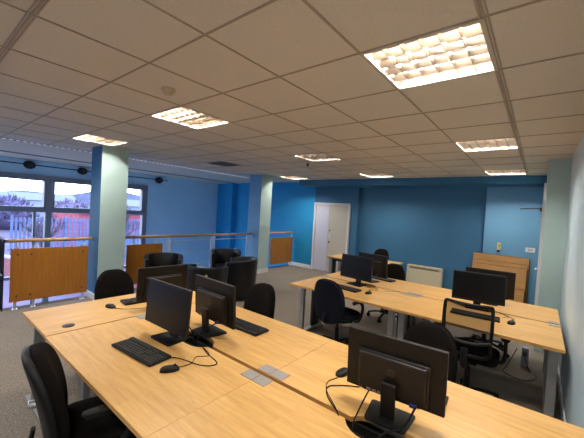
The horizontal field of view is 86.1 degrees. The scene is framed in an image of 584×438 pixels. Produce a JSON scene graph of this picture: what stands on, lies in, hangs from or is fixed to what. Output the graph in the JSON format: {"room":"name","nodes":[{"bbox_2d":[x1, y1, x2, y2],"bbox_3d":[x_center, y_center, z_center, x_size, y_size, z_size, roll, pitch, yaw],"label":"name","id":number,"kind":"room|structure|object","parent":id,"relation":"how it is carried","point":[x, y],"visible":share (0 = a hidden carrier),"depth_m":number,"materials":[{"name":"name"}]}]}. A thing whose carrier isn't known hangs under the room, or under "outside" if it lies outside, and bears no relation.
{"room":"open-plan office","nodes":[
{"label":"open-plan office","id":0,"kind":"room"},
{"bbox_2d":[87,145,128,292],"bbox_3d":[-3.286,0.069,5.575,0.450,2.636,0.430,5,2,39],"label":"column","id":1,"kind":"structure","parent":0,"point":[109,171],"depth_m":5.41,"materials":[{"name":"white paint"}]},
{"bbox_2d":[85,290,93,299],"bbox_3d":[-3.360,1.329,5.609,0.480,0.110,0.460,5,2,39],"label":"baseboard","id":2,"kind":"structure","parent":1,"relation":"attached to","point":[89,294],"depth_m":5.44,"materials":[{"name":"white paint"}]},
{"bbox_2d":[0,156,217,267],"bbox_3d":[-6.951,1.287,8.133,0.200,5.636,12.100,5,2,39],"label":"wall","id":3,"kind":"structure","parent":0,"point":[169,211],"depth_m":11.26,"materials":[{"name":"blue paint"}]},
{"bbox_2d":[23,161,35,168],"bbox_3d":[-6.630,-1.365,7.892,0.269,0.208,0.260,5,2,39],"label":"wall lamp","id":4,"kind":"object","parent":3,"relation":"attached to","point":[27,164],"visible":1,"depth_m":7.81,"materials":[{"name":"black metal"}]},
{"bbox_2d":[0,171,147,303],"bbox_3d":[-7.448,1.467,7.369,0.170,5.260,7.950,5,2,39],"label":"window","id":5,"kind":"structure","parent":3,"relation":"in","point":[48,192],"depth_m":8.33,"materials":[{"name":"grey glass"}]},
{"bbox_2d":[77,167,87,174],"bbox_3d":[-5.907,-1.347,8.799,0.269,0.208,0.260,5,2,39],"label":"wall lamp","id":6,"kind":"object","parent":3,"relation":"attached to","point":[81,170],"visible":1,"depth_m":8.72,"materials":[{"name":"black metal"}]},
{"bbox_2d":[0,160,167,180],"bbox_3d":[-7.261,-1.389,7.059,0.028,0.028,9.550,5,2,39],"label":"pipe","id":7,"kind":"object","parent":3,"relation":"attached to","point":[0,160],"visible":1,"depth_m":8.36,"materials":[{"name":"black metal"}]},
{"bbox_2d":[215,184,240,248],"bbox_3d":[-2.109,1.465,12.085,2.650,5.636,0.280,5,2,39],"label":"wall","id":8,"kind":"structure","parent":0,"point":[221,187],"depth_m":12.49,"materials":[{"name":"blue paint"}]},
{"bbox_2d":[222,183,236,248],"bbox_3d":[-2.495,1.443,12.073,0.440,5.636,0.220,5,2,39],"label":"wall pier","id":9,"kind":"object","parent":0,"point":[230,188],"visible":0.29,"depth_m":11.92,"materials":[{"name":"blue paint"}]},
{"bbox_2d":[237,183,249,255],"bbox_3d":[-1.827,1.495,11.591,0.490,5.636,0.140,5,2,39],"label":"wall","id":10,"kind":"structure","parent":0,"point":[245,187],"depth_m":11.49,"materials":[{"name":"blue paint"}]},
{"bbox_2d":[246,174,272,269],"bbox_3d":[-0.905,0.128,8.562,0.450,2.636,0.410,5,2,39],"label":"column","id":11,"kind":"structure","parent":0,"point":[260,194],"depth_m":8.40,"materials":[{"name":"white paint"}]},
{"bbox_2d":[257,268,267,273],"bbox_3d":[-0.979,1.388,8.596,0.480,0.110,0.440,5,2,39],"label":"baseboard","id":12,"kind":"structure","parent":11,"relation":"attached to","point":[265,269],"depth_m":8.44,"materials":[{"name":"white paint"}]},
{"bbox_2d":[0,264,560,437],"bbox_3d":[-1.139,1.721,3.556,6.520,0.300,12.200,5,2,39],"label":"floor","id":13,"kind":"structure","parent":0,"point":[16,421],"depth_m":3.70,"materials":[{"name":"carpet"}]},
{"bbox_2d":[0,236,5,310],"bbox_3d":[-5.189,0.879,5.343,2.432,1.348,0.036,5,2,39],"label":"stair railing","id":14,"kind":"object","parent":13,"relation":"attached to","point":[2,240],"visible":0.84,"depth_m":4.64,"materials":[{"name":"black metal"}]},
{"bbox_2d":[8,237,91,309],"bbox_3d":[-3.861,0.836,5.040,0.077,1.066,1.100,5,2,39],"label":"railing","id":15,"kind":"object","parent":13,"relation":"on","point":[35,273],"visible":1,"depth_m":4.95,"materials":[{"name":"brown wood"}]},
{"bbox_2d":[21,342,136,437],"bbox_3d":[-1.115,1.144,1.782,0.669,0.950,0.619,2,2,-37],"label":"office chair","id":16,"kind":"object","parent":13,"relation":"on","point":[91,417],"visible":0.77,"depth_m":1.55,"materials":[{"name":"black fabric"}]},
{"bbox_2d":[22,291,194,425],"bbox_3d":[-1.576,1.185,3.007,0.680,0.742,1.458,5,2,39],"label":"office desk","id":17,"kind":"object","parent":13,"relation":"on","point":[45,322],"visible":0.31,"depth_m":2.63,"materials":[{"name":"brown wood"}]},
{"bbox_2d":[105,303,145,308],"bbox_3d":[-1.503,0.806,2.902,0.449,0.036,0.098,3,2,-7],"label":"computer mouse","id":18,"kind":"object","parent":17,"relation":"on","point":[111,306],"visible":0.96,"depth_m":2.87,"materials":[{"name":"black plastic"}]},
{"bbox_2d":[120,297,146,305],"bbox_3d":[-1.471,0.807,3.161,0.155,0.022,0.445,5,2,45],"label":"keyboard","id":19,"kind":"object","parent":17,"relation":"on","point":[128,301],"visible":0.28,"depth_m":3.03,"materials":[{"name":"black plastic"}]},
{"bbox_2d":[135,264,187,301],"bbox_3d":[-1.216,0.645,2.985,0.177,0.388,0.484,5,2,43],"label":"monitor","id":20,"kind":"object","parent":17,"relation":"on","point":[172,274],"visible":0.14,"depth_m":2.95,"materials":[{"name":"plastic"}]},
{"bbox_2d":[94,269,133,299],"bbox_3d":[-1.942,1.073,3.554,0.646,0.898,0.619,5,2,41],"label":"office chair","id":21,"kind":"object","parent":13,"relation":"on","point":[113,282],"visible":0.25,"depth_m":3.66,"materials":[{"name":"black fabric"}]},
{"bbox_2d":[45,314,260,437],"bbox_3d":[-0.981,1.247,2.045,1.428,0.740,0.710,5,2,39],"label":"office desk","id":22,"kind":"object","parent":13,"relation":"on","point":[146,400],"visible":0.74,"depth_m":1.81,"materials":[{"name":"brown wood"}]},
{"bbox_2d":[111,337,171,366],"bbox_3d":[-0.997,0.865,2.059,0.445,0.022,0.155,4,2,34],"label":"keyboard","id":23,"kind":"object","parent":22,"relation":"on","point":[133,347],"visible":1,"depth_m":2.02,"materials":[{"name":"black plastic"}]},
{"bbox_2d":[145,278,192,346],"bbox_3d":[-0.882,0.673,2.297,0.520,0.408,0.190,5,2,37],"label":"monitor","id":24,"kind":"object","parent":22,"relation":"on","point":[168,307],"visible":1,"depth_m":2.23,"materials":[{"name":"black plastic"}]},
{"bbox_2d":[159,343,209,373],"bbox_3d":[-0.650,0.911,2.018,0.189,0.097,0.436,4,2,11],"label":"computer mouse","id":25,"kind":"object","parent":22,"relation":"on","point":[172,368],"visible":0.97,"depth_m":1.84,"materials":[{"name":"black plastic"}]},
{"bbox_2d":[171,343,216,365],"bbox_3d":[-0.612,0.925,2.072,0.349,0.074,0.292,4,2,22],"label":"cable","id":26,"kind":"object","parent":22,"relation":"on","point":[198,343],"visible":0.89,"depth_m":1.99,"materials":[{"name":"rubber"}]},
{"bbox_2d":[144,252,182,267],"bbox_3d":[-2.423,1.051,5.878,0.680,0.760,0.660,3,2,-21],"label":"armchair","id":27,"kind":"object","parent":13,"relation":"on","point":[156,259],"visible":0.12,"depth_m":6.05,"materials":[{"name":"black leather"}]},
{"bbox_2d":[125,233,251,283],"bbox_3d":[-2.190,0.877,7.135,0.077,1.066,3.400,5,2,39],"label":"railing","id":28,"kind":"object","parent":13,"relation":"on","point":[135,253],"visible":0.66,"depth_m":6.17,"materials":[{"name":"brown wood"}]},
{"bbox_2d":[186,263,227,290],"bbox_3d":[-1.447,1.128,5.158,0.680,0.760,0.660,4,2,9],"label":"armchair","id":29,"kind":"object","parent":13,"relation":"on","point":[217,273],"visible":0.22,"depth_m":4.88,"materials":[{"name":"black leather"}]},
{"bbox_2d":[210,248,240,267],"bbox_3d":[-1.502,1.075,6.999,0.680,0.760,0.660,3,2,-16],"label":"armchair","id":30,"kind":"object","parent":13,"relation":"on","point":[219,257],"visible":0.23,"depth_m":7.16,"materials":[{"name":"black leather"}]},
{"bbox_2d":[215,263,225,266],"bbox_3d":[-1.492,1.087,6.961,0.500,0.140,0.580,3,2,-16],"label":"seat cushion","id":31,"kind":"object","parent":30,"relation":"on","point":[216,264],"depth_m":6.94,"materials":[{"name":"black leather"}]},
{"bbox_2d":[226,256,257,298],"bbox_3d":[-1.006,1.131,6.028,0.660,0.760,0.680,3,2,-3],"label":"armchair","id":32,"kind":"object","parent":13,"relation":"on","point":[242,270],"visible":0.66,"depth_m":5.73,"materials":[{"name":"black leather"}]},
{"bbox_2d":[145,375,364,437],"bbox_3d":[0.161,1.339,1.133,1.498,0.740,0.710,5,2,39],"label":"office desk","id":33,"kind":"object","parent":13,"relation":"on","point":[261,407],"visible":1,"depth_m":1.48,"materials":[{"name":"brown wood"}]},
{"bbox_2d":[185,303,331,377],"bbox_3d":[-0.502,1.260,2.622,1.458,0.740,0.730,5,2,39],"label":"office desk","id":34,"kind":"object","parent":13,"relation":"on","point":[266,353],"visible":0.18,"depth_m":2.33,"materials":[{"name":"brown wood"}]},
{"bbox_2d":[185,334,212,348],"bbox_3d":[-0.669,0.944,2.381,1.160,0.051,0.104,5,2,39],"label":"cable tray","id":35,"kind":"object","parent":34,"relation":"on","point":[208,342],"depth_m":2.40,"materials":[{"name":"black plastic"}]},
{"bbox_2d":[192,274,235,338],"bbox_3d":[-0.644,0.683,2.453,0.520,0.408,0.190,5,2,42],"label":"monitor","id":36,"kind":"object","parent":34,"relation":"on","point":[215,300],"visible":0.98,"depth_m":2.40,"materials":[{"name":"plastic"}]},
{"bbox_2d":[236,317,268,336],"bbox_3d":[-0.408,0.884,2.606,0.445,0.022,0.155,5,2,38],"label":"keyboard","id":37,"kind":"object","parent":34,"relation":"on","point":[245,326],"visible":0.64,"depth_m":2.53,"materials":[{"name":"black plastic"}]},
{"bbox_2d":[243,283,275,318],"bbox_3d":[-0.510,1.165,3.263,0.619,0.898,0.646,5,2,41],"label":"office chair","id":38,"kind":"object","parent":13,"relation":"on","point":[260,299],"visible":0.31,"depth_m":3.39,"materials":[{"name":"black fabric"}]},
{"bbox_2d":[269,232,293,265],"bbox_3d":[-0.423,0.921,9.351,0.077,1.066,1.450,5,2,39],"label":"railing","id":39,"kind":"object","parent":13,"relation":"on","point":[280,248],"visible":0.79,"depth_m":9.42,"materials":[{"name":"brown wood"}]},
{"bbox_2d":[314,278,363,344],"bbox_3d":[0.577,1.193,3.932,0.619,0.933,0.646,5,2,43],"label":"office chair","id":40,"kind":"object","parent":13,"relation":"on","point":[329,300],"visible":0.84,"depth_m":3.71,"materials":[{"name":"black fabric"}]},
{"bbox_2d":[290,276,411,337],"bbox_3d":[0.742,1.291,4.150,1.398,0.740,0.800,5,2,39],"label":"office desk","id":41,"kind":"object","parent":13,"relation":"on","point":[380,297],"visible":0.48,"depth_m":4.02,"materials":[{"name":"brown wood"}]},
{"bbox_2d":[338,284,361,292],"bbox_3d":[0.692,0.907,4.146,0.445,0.022,0.155,5,2,45],"label":"keyboard","id":42,"kind":"object","parent":41,"relation":"on","point":[347,288],"visible":0.65,"depth_m":4.06,"materials":[{"name":"black plastic"}]},
{"bbox_2d":[340,253,373,286],"bbox_3d":[0.930,0.723,4.420,0.190,0.408,0.520,2,2,-42],"label":"monitor","id":43,"kind":"object","parent":41,"relation":"on","point":[359,268],"visible":1,"depth_m":4.37,"materials":[{"name":"plastic"}]},
{"bbox_2d":[327,254,403,273],"bbox_3d":[1.585,1.266,6.970,1.498,0.738,0.750,5,2,39],"label":"office desk","id":44,"kind":"object","parent":13,"relation":"on","point":[332,258],"visible":0.23,"depth_m":7.16,"materials":[{"name":"brown wood"}]},
{"bbox_2d":[323,271,428,294],"bbox_3d":[1.240,1.304,4.775,1.398,0.740,0.750,5,2,39],"label":"office desk","id":45,"kind":"object","parent":13,"relation":"on","point":[399,285],"visible":0.14,"depth_m":4.55,"materials":[{"name":"brown wood"}]},
{"bbox_2d":[359,252,387,282],"bbox_3d":[1.185,0.730,4.704,0.190,0.408,0.520,2,2,-38],"label":"monitor","id":46,"kind":"object","parent":45,"relation":"on","point":[380,265],"visible":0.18,"depth_m":4.59,"materials":[{"name":"plastic"}]},
{"bbox_2d":[372,275,395,281],"bbox_3d":[1.384,0.928,4.886,0.155,0.022,0.445,2,2,-43],"label":"keyboard","id":47,"kind":"object","parent":45,"relation":"on","point":[373,277],"visible":0.75,"depth_m":4.79,"materials":[{"name":"black plastic"}]},
{"bbox_2d":[374,249,388,260],"bbox_3d":[2.048,1.196,7.657,0.619,0.898,0.646,5,2,44],"label":"office chair","id":48,"kind":"object","parent":13,"relation":"on","point":[383,252],"visible":0.19,"depth_m":7.78,"materials":[{"name":"black fabric"}]},
{"bbox_2d":[367,263,404,322],"bbox_3d":[1.615,1.235,5.290,0.619,0.898,0.646,5,2,37],"label":"office chair","id":49,"kind":"object","parent":13,"relation":"on","point":[395,271],"visible":0.38,"depth_m":5.38,"materials":[{"name":"black fabric"}]},
{"bbox_2d":[406,264,442,287],"bbox_3d":[3.169,1.426,7.516,0.800,0.580,0.146,5,2,39],"label":"heater","id":50,"kind":"object","parent":13,"relation":"on","point":[425,275],"visible":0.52,"depth_m":7.44,"materials":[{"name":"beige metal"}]},
{"bbox_2d":[410,266,438,271],"bbox_3d":[3.140,1.190,7.456,0.660,0.045,0.004,5,2,39],"label":"grille","id":51,"kind":"object","parent":50,"relation":"attached to","point":[417,268],"depth_m":7.46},
{"bbox_2d":[269,340,583,437],"bbox_3d":[0.642,1.352,1.708,1.473,0.740,0.730,5,2,39],"label":"office desk","id":52,"kind":"object","parent":13,"relation":"on","point":[469,413],"visible":0.67,"depth_m":1.63,"materials":[{"name":"brown wood"}]},
{"bbox_2d":[326,367,346,409],"bbox_3d":[0.241,0.966,1.750,0.115,0.088,0.498,4,2,16],"label":"computer mouse","id":53,"kind":"object","parent":52,"relation":"on","point":[342,372],"visible":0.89,"depth_m":1.90,"materials":[{"name":"black plastic"}]},
{"bbox_2d":[326,385,358,415],"bbox_3d":[0.238,0.982,1.669,0.162,0.063,0.354,4,2,25],"label":"cable","id":54,"kind":"object","parent":52,"relation":"on","point":[329,385],"visible":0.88,"depth_m":1.77,"materials":[{"name":"rubber"}]},
{"bbox_2d":[345,419,395,437],"bbox_3d":[0.476,1.036,1.467,1.175,0.051,0.104,5,2,39],"label":"cable tray","id":55,"kind":"object","parent":52,"relation":"on","point":[365,428],"depth_m":1.53,"materials":[{"name":"black plastic"}]},
{"bbox_2d":[347,326,448,434],"bbox_3d":[0.487,0.785,1.538,0.484,0.388,0.177,4,2,34],"label":"monitor","id":56,"kind":"object","parent":52,"relation":"on","point":[412,374],"visible":0.98,"depth_m":1.51,"materials":[{"name":"plastic"}]},
{"bbox_2d":[351,390,368,431],"bbox_3d":[0.334,0.950,1.544,0.035,0.166,0.277,4,2,33],"label":"cable","id":57,"kind":"object","parent":56,"relation":"attached to","point":[368,390],"visible":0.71,"depth_m":1.57,"materials":[{"name":"rubber"}]},
{"bbox_2d":[378,407,416,437],"bbox_3d":[0.468,0.955,1.425,0.285,0.179,0.045,3,2,-22],"label":"cable","id":58,"kind":"object","parent":56,"relation":"attached to","point":[414,409],"visible":0.96,"depth_m":1.42,"materials":[{"name":"rubber"}]},
{"bbox_2d":[403,321,457,382],"bbox_3d":[0.896,1.274,2.281,0.619,0.898,0.646,5,2,43],"label":"office chair","id":59,"kind":"object","parent":13,"relation":"on","point":[427,333],"visible":0.21,"depth_m":2.40,"materials":[{"name":"black plastic"}]},
{"bbox_2d":[434,298,510,398],"bbox_3d":[1.706,1.249,3.016,0.645,1.004,0.661,5,2,38],"label":"mesh chair","id":60,"kind":"object","parent":13,"relation":"on","point":[469,352],"visible":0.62,"depth_m":2.79,"materials":[{"name":"black plastic"}]},
{"bbox_2d":[390,295,564,417],"bbox_3d":[1.849,1.380,3.265,1.438,0.740,0.800,5,2,39],"label":"office desk","id":61,"kind":"object","parent":13,"relation":"on","point":[548,336],"visible":0.58,"depth_m":3.01,"materials":[{"name":"brown wood"}]},
{"bbox_2d":[450,308,499,322],"bbox_3d":[1.912,1.003,3.274,0.445,0.022,0.155,4,2,35],"label":"keyboard","id":62,"kind":"object","parent":61,"relation":"on","point":[497,319],"visible":0.61,"depth_m":3.25,"materials":[{"name":"black plastic"}]},
{"bbox_2d":[451,270,506,311],"bbox_3d":[2.128,0.816,3.578,0.520,0.408,0.190,4,2,31],"label":"monitor","id":63,"kind":"object","parent":61,"relation":"on","point":[479,288],"visible":0.88,"depth_m":3.53,"materials":[{"name":"plastic"}]},
{"bbox_2d":[459,299,508,357],"bbox_3d":[2.639,1.323,4.267,0.619,0.898,0.646,5,2,43],"label":"office chair","id":64,"kind":"object","parent":13,"relation":"on","point":[500,345],"visible":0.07,"depth_m":4.28,"materials":[{"name":"black plastic"}]},
{"bbox_2d":[414,286,559,390],"bbox_3d":[2.348,1.393,3.891,1.438,0.740,0.750,5,2,39],"label":"office desk","id":65,"kind":"object","parent":13,"relation":"on","point":[523,310],"visible":0.31,"depth_m":3.67,"materials":[{"name":"brown wood"}]},
{"bbox_2d":[466,266,515,305],"bbox_3d":[2.409,0.826,3.828,0.520,0.408,0.190,4,2,35],"label":"monitor","id":66,"kind":"object","parent":65,"relation":"on","point":[511,277],"visible":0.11,"depth_m":3.74,"materials":[{"name":"plastic"}]},
{"bbox_2d":[472,262,526,302],"bbox_3d":[4.160,1.374,6.354,0.942,0.864,0.105,5,2,39],"label":"wooden board","id":67,"kind":"object","parent":13,"relation":"on","point":[521,273],"visible":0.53,"depth_m":6.16,"materials":[{"name":"brown wood"}]},
{"bbox_2d":[472,258,527,300],"bbox_3d":[4.207,1.340,6.406,0.957,0.934,0.110,5,2,39],"label":"wooden board","id":68,"kind":"object","parent":13,"relation":"on","point":[473,259],"visible":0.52,"depth_m":6.34,"materials":[{"name":"brown wood"}]},
{"bbox_2d":[473,252,529,303],"bbox_3d":[4.262,1.277,6.460,0.987,1.064,0.119,5,2,39],"label":"wooden board","id":69,"kind":"object","parent":13,"relation":"on","point":[493,257],"visible":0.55,"depth_m":6.39,"materials":[{"name":"brown wood"}]},
{"bbox_2d":[508,288,524,302],"bbox_3d":[4.093,1.571,6.295,0.927,0.466,0.077,5,2,39],"label":"wooden board","id":70,"kind":"object","parent":13,"relation":"on","point":[519,294],"visible":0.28,"depth_m":6.04,"materials":[{"name":"brown wood"}]},
{"bbox_2d":[502,348,536,380],"bbox_3d":[2.655,1.684,3.639,0.318,0.230,0.434,5,2,39],"label":"cable","id":71,"kind":"object","parent":13,"relation":"on","point":[516,348],"visible":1,"depth_m":3.71,"materials":[{"name":"plastic"}]},
{"bbox_2d":[521,346,528,366],"bbox_3d":[2.862,1.688,3.842,0.070,0.220,0.096,5,2,39],"label":"box","id":72,"kind":"object","parent":13,"relation":"on","point":[525,349],"visible":0.93,"depth_m":3.81,"materials":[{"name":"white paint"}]},
{"bbox_2d":[0,0,583,183],"bbox_3d":[-2.493,-1.185,4.820,10.570,0.001,12.000,5,2,39],"label":"ceiling","id":73,"kind":"structure","parent":0,"point":[283,37],"depth_m":2.30,"materials":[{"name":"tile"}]},
{"bbox_2d":[0,137,91,152],"bbox_3d":[-4.275,-1.303,5.532,0.212,0.012,1.309,5,2,39],"label":"ceiling vent","id":74,"kind":"object","parent":73,"relation":"in","point":[0,137],"depth_m":5.49,"materials":[{"name":"white metal"}]},
{"bbox_2d":[72,134,128,145],"bbox_3d":[-2.938,-1.259,4.793,0.600,0.113,0.600,5,2,39],"label":"ceiling light","id":75,"kind":"object","parent":73,"relation":"attached to","point":[85,137],"visible":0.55,"depth_m":4.83,"materials":[{"name":"white plastic"}]},
{"bbox_2d":[75,137,123,144],"bbox_3d":[-2.938,-1.263,4.793,0.590,0.105,0.590,5,2,39],"label":"tray","id":76,"kind":"object","parent":75,"relation":"on","point":[101,140],"depth_m":4.87,"materials":[{"name":"white plastic"}]},
{"bbox_2d":[0,150,233,182],"bbox_3d":[-5.437,-1.417,7.428,0.060,0.024,10.500,5,2,39],"label":"ceiling track","id":77,"kind":"object","parent":73,"relation":"attached to","point":[0,150],"visible":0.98,"depth_m":7.73,"materials":[{"name":"white metal"}]},
{"bbox_2d":[161,86,175,95],"bbox_3d":[-0.984,-1.010,2.486,0.110,0.045,0.110,5,2,39],"label":"smoke detector","id":78,"kind":"object","parent":73,"relation":"attached to","point":[168,91],"visible":1,"depth_m":2.46,"materials":[{"name":"white plastic"}]},
{"bbox_2d":[129,158,249,177],"bbox_3d":[-2.375,-1.256,7.914,0.209,0.012,3.376,5,2,39],"label":"ceiling vent","id":79,"kind":"object","parent":73,"relation":"in","point":[129,158],"depth_m":7.67,"materials":[{"name":"white metal"}]},
{"bbox_2d":[149,106,230,128],"bbox_3d":[-1.067,-1.109,3.298,0.600,0.113,0.600,5,2,39],"label":"ceiling light","id":80,"kind":"object","parent":73,"relation":"attached to","point":[181,115],"visible":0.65,"depth_m":3.33,"materials":[{"name":"white plastic"}]},
{"bbox_2d":[154,114,224,127],"bbox_3d":[-1.066,-1.113,3.298,0.590,0.105,0.590,5,2,39],"label":"tray","id":81,"kind":"object","parent":80,"relation":"on","point":[190,120],"depth_m":3.39,"materials":[{"name":"white plastic"}]},
{"bbox_2d":[206,161,242,166],"bbox_3d":[-1.442,-1.222,6.670,0.600,0.113,0.600,5,2,39],"label":"ceiling vent","id":82,"kind":"object","parent":73,"relation":"attached to","point":[220,163],"visible":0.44,"depth_m":6.74,"materials":[{"name":"black metal"}]},
{"bbox_2d":[0,0,528,175],"bbox_3d":[-1.397,-1.080,3.433,7.120,0.006,11.200,5,2,39],"label":"trim","id":83,"kind":"structure","parent":73,"relation":"attached to","point":[35,1],"depth_m":1.73,"materials":[{"name":"white metal"}]},
{"bbox_2d":[278,176,307,178],"bbox_3d":[0.054,-1.185,8.546,0.600,0.113,0.600,5,2,39],"label":"ceiling light","id":84,"kind":"object","parent":73,"relation":"attached to","point":[288,177],"visible":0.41,"depth_m":8.61,"materials":[{"name":"white plastic"}]},
{"bbox_2d":[292,153,342,160],"bbox_3d":[0.429,-1.071,5.175,0.600,0.113,0.600,5,2,39],"label":"ceiling light","id":85,"kind":"object","parent":73,"relation":"attached to","point":[318,156],"visible":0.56,"depth_m":5.23,"materials":[{"name":"white plastic"}]},
{"bbox_2d":[360,173,393,177],"bbox_3d":[1.925,-1.034,7.051,0.600,0.113,0.600,5,2,39],"label":"ceiling light","id":86,"kind":"object","parent":73,"relation":"attached to","point":[381,174],"visible":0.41,"depth_m":7.11,"materials":[{"name":"white plastic"}]},
{"bbox_2d":[360,18,497,89],"bbox_3d":[0.805,-0.958,1.803,0.600,0.113,0.600,5,2,39],"label":"ceiling light","id":87,"kind":"object","parent":73,"relation":"attached to","point":[459,51],"visible":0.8,"depth_m":1.80,"materials":[{"name":"white plastic"}]},
{"bbox_2d":[453,137,519,151],"bbox_3d":[2.301,-0.921,3.680,0.600,0.113,0.600,5,2,39],"label":"ceiling light","id":88,"kind":"object","parent":73,"relation":"attached to","point":[502,143],"visible":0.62,"depth_m":3.72,"materials":[{"name":"white plastic"}]},
{"bbox_2d":[484,169,526,174],"bbox_3d":[3.797,-0.884,5.556,0.600,0.113,0.600,5,2,39],"label":"ceiling light","id":89,"kind":"object","parent":73,"relation":"attached to","point":[519,171],"visible":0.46,"depth_m":5.61,"materials":[{"name":"white plastic"}]},
{"bbox_2d":[268,182,352,268],"bbox_3d":[0.267,1.660,10.046,3.620,5.636,0.500,5,2,39],"label":"wall","id":90,"kind":"structure","parent":0,"point":[292,204],"depth_m":9.80,"materials":[{"name":"blue paint"}]},
{"bbox_2d":[288,262,310,268],"bbox_3d":[0.217,1.427,9.761,0.870,0.110,0.016,5,2,39],"label":"baseboard","id":91,"kind":"structure","parent":90,"relation":"attached to","point":[292,263],"depth_m":9.71,"materials":[{"name":"white paint"}]},
{"bbox_2d":[311,202,350,271],"bbox_3d":[1.098,0.543,9.056,1.190,2.015,0.098,5,2,39],"label":"door","id":92,"kind":"structure","parent":90,"relation":"in","point":[331,223],"depth_m":9.09,"materials":[{"name":"white paint"}]},
{"bbox_2d":[348,187,361,255],"bbox_3d":[1.844,0.283,8.816,0.200,2.636,0.500,5,2,39],"label":"wall","id":93,"kind":"structure","parent":0,"point":[357,191],"depth_m":8.61,"materials":[{"name":"blue paint"}]},
{"bbox_2d":[358,188,486,289],"bbox_3d":[3.138,0.384,7.885,2.990,2.636,0.340,5,2,39],"label":"wall","id":94,"kind":"structure","parent":0,"point":[442,228],"depth_m":7.58,"materials":[{"name":"blue paint"}]},
{"bbox_2d":[299,175,546,187],"bbox_3d":[2.637,-0.881,7.677,5.650,0.157,0.730,5,2,39],"label":"wall","id":95,"kind":"structure","parent":0,"point":[537,180],"depth_m":6.91,"materials":[{"name":"blue paint"}]},
{"bbox_2d":[483,187,543,304],"bbox_3d":[4.765,0.517,6.484,1.310,2.636,0.500,5,2,39],"label":"wall","id":96,"kind":"structure","parent":0,"point":[515,228],"depth_m":6.35,"materials":[{"name":"blue paint"}]},
{"bbox_2d":[525,247,534,252],"bbox_3d":[4.714,0.616,6.190,0.155,0.090,0.019,5,2,39],"label":"light switch","id":97,"kind":"object","parent":96,"relation":"attached to","point":[532,250],"visible":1,"depth_m":6.18,"materials":[{"name":"white plastic"}]},
{"bbox_2d":[534,158,571,352],"bbox_3d":[4.327,0.530,5.074,0.435,2.636,2.350,5,2,39],"label":"wall pillar","id":98,"kind":"structure","parent":0,"point":[559,170],"depth_m":4.21,"materials":[{"name":"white paint"}]},
{"bbox_2d":[520,183,546,305],"bbox_3d":[3.806,0.598,5.040,0.329,2.440,1.020,5,2,39],"label":"door","id":99,"kind":"structure","parent":98,"relation":"attached to","point":[542,209],"depth_m":4.55,"materials":[{"name":"white paint"}]},
{"bbox_2d":[558,134,583,427],"bbox_3d":[0.725,0.446,0.368,0.200,2.636,9.500,5,2,39],"label":"wall","id":100,"kind":"structure","parent":0,"point":[571,317],"depth_m":2.81,"materials":[{"name":"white paint"}]},
{"bbox_2d":[557,362,565,421],"bbox_3d":[0.567,1.699,0.469,0.016,0.110,9.500,5,2,39],"label":"baseboard","id":101,"kind":"structure","parent":100,"relation":"attached to","point":[562,410],"depth_m":3.02,"materials":[{"name":"white paint"}]},
{"label":"outside","id":102,"kind":"structure","parent":0,"visible":0},
{"bbox_2d":[0,224,125,307],"bbox_3d":[-42.093,1.011,61.159,120.500,0.200,160.000,5,2,39],"label":"ground","id":103,"kind":"structure","parent":102,"point":[5,234],"depth_m":16.66,"materials":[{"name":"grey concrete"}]},
{"bbox_2d":[0,193,38,229],"bbox_3d":[-40.339,-1.032,44.772,6.956,5.569,7.079,5,2,39],"label":"tree","id":104,"kind":"object","parent":103,"relation":"on","point":[5,216],"visible":0.69,"depth_m":43.60,"materials":[{"name":"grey plant"}]},
{"bbox_2d":[0,191,78,223],"bbox_3d":[-54.394,-2.316,51.846,8.600,5.500,30.600,5,2,39],"label":"building","id":105,"kind":"structure","parent":103,"relation":"on","point":[36,198],"depth_m":56.63,"materials":[{"name":"stone"}]},
{"bbox_2d":[16,212,66,247],"bbox_3d":[-14.715,1.609,18.355,2.266,4.144,1.725,4,2,10],"label":"bare tree","id":106,"kind":"object","parent":103,"relation":"on","point":[38,227],"visible":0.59,"depth_m":18.40,"materials":[{"name":"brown plant"}]},
{"bbox_2d":[51,197,89,216],"bbox_3d":[-35.940,-0.813,50.656,7.080,5.322,7.198,5,2,39],"label":"tree","id":107,"kind":"object","parent":103,"relation":"on","point":[66,203],"visible":0.22,"depth_m":49.45,"materials":[{"name":"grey plant"}]},
{"bbox_2d":[4,255,136,287],"bbox_3d":[-13.260,3.180,17.737,13.100,1.200,0.340,4,2,20],"label":"brick wall","id":108,"kind":"structure","parent":103,"relation":"on","point":[6,257],"depth_m":19.13,"materials":[{"name":"red brick"}]},
{"bbox_2d":[7,215,139,257],"bbox_3d":[-11.483,1.716,31.244,0.145,3.600,25.400,5,2,39],"label":"fence","id":109,"kind":"object","parent":103,"relation":"on","point":[66,220],"visible":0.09,"depth_m":23.82,"materials":[{"name":"metal"}]},
{"bbox_2d":[53,213,139,245],"bbox_3d":[-17.238,1.040,39.298,8.500,3.840,19.500,5,2,39],"label":"building","id":110,"kind":"structure","parent":103,"relation":"on","point":[60,215],"depth_m":31.03,"materials":[{"name":"brick"}]},
{"bbox_2d":[85,200,138,209],"bbox_3d":[-35.073,-1.390,63.284,7.600,5.300,9.600,5,2,39],"label":"building","id":111,"kind":"structure","parent":103,"relation":"on","point":[133,204],"depth_m":62.64,"materials":[{"name":"stone"}]},
{"bbox_2d":[125,214,139,239],"bbox_3d":[-12.752,1.449,23.815,1.782,4.399,2.299,5,2,41],"label":"bare tree","id":112,"kind":"object","parent":103,"relation":"on","point":[127,219],"visible":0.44,"depth_m":23.97,"materials":[{"name":"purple plant"}]},
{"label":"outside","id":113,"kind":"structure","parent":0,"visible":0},
{"bbox_2d":[9,190,139,206],"bbox_3d":[-64.062,-5.552,91.593,23.000,8.677,180.000,5,2,39],"label":"hill","id":114,"kind":"structure","parent":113,"point":[85,197],"depth_m":100.42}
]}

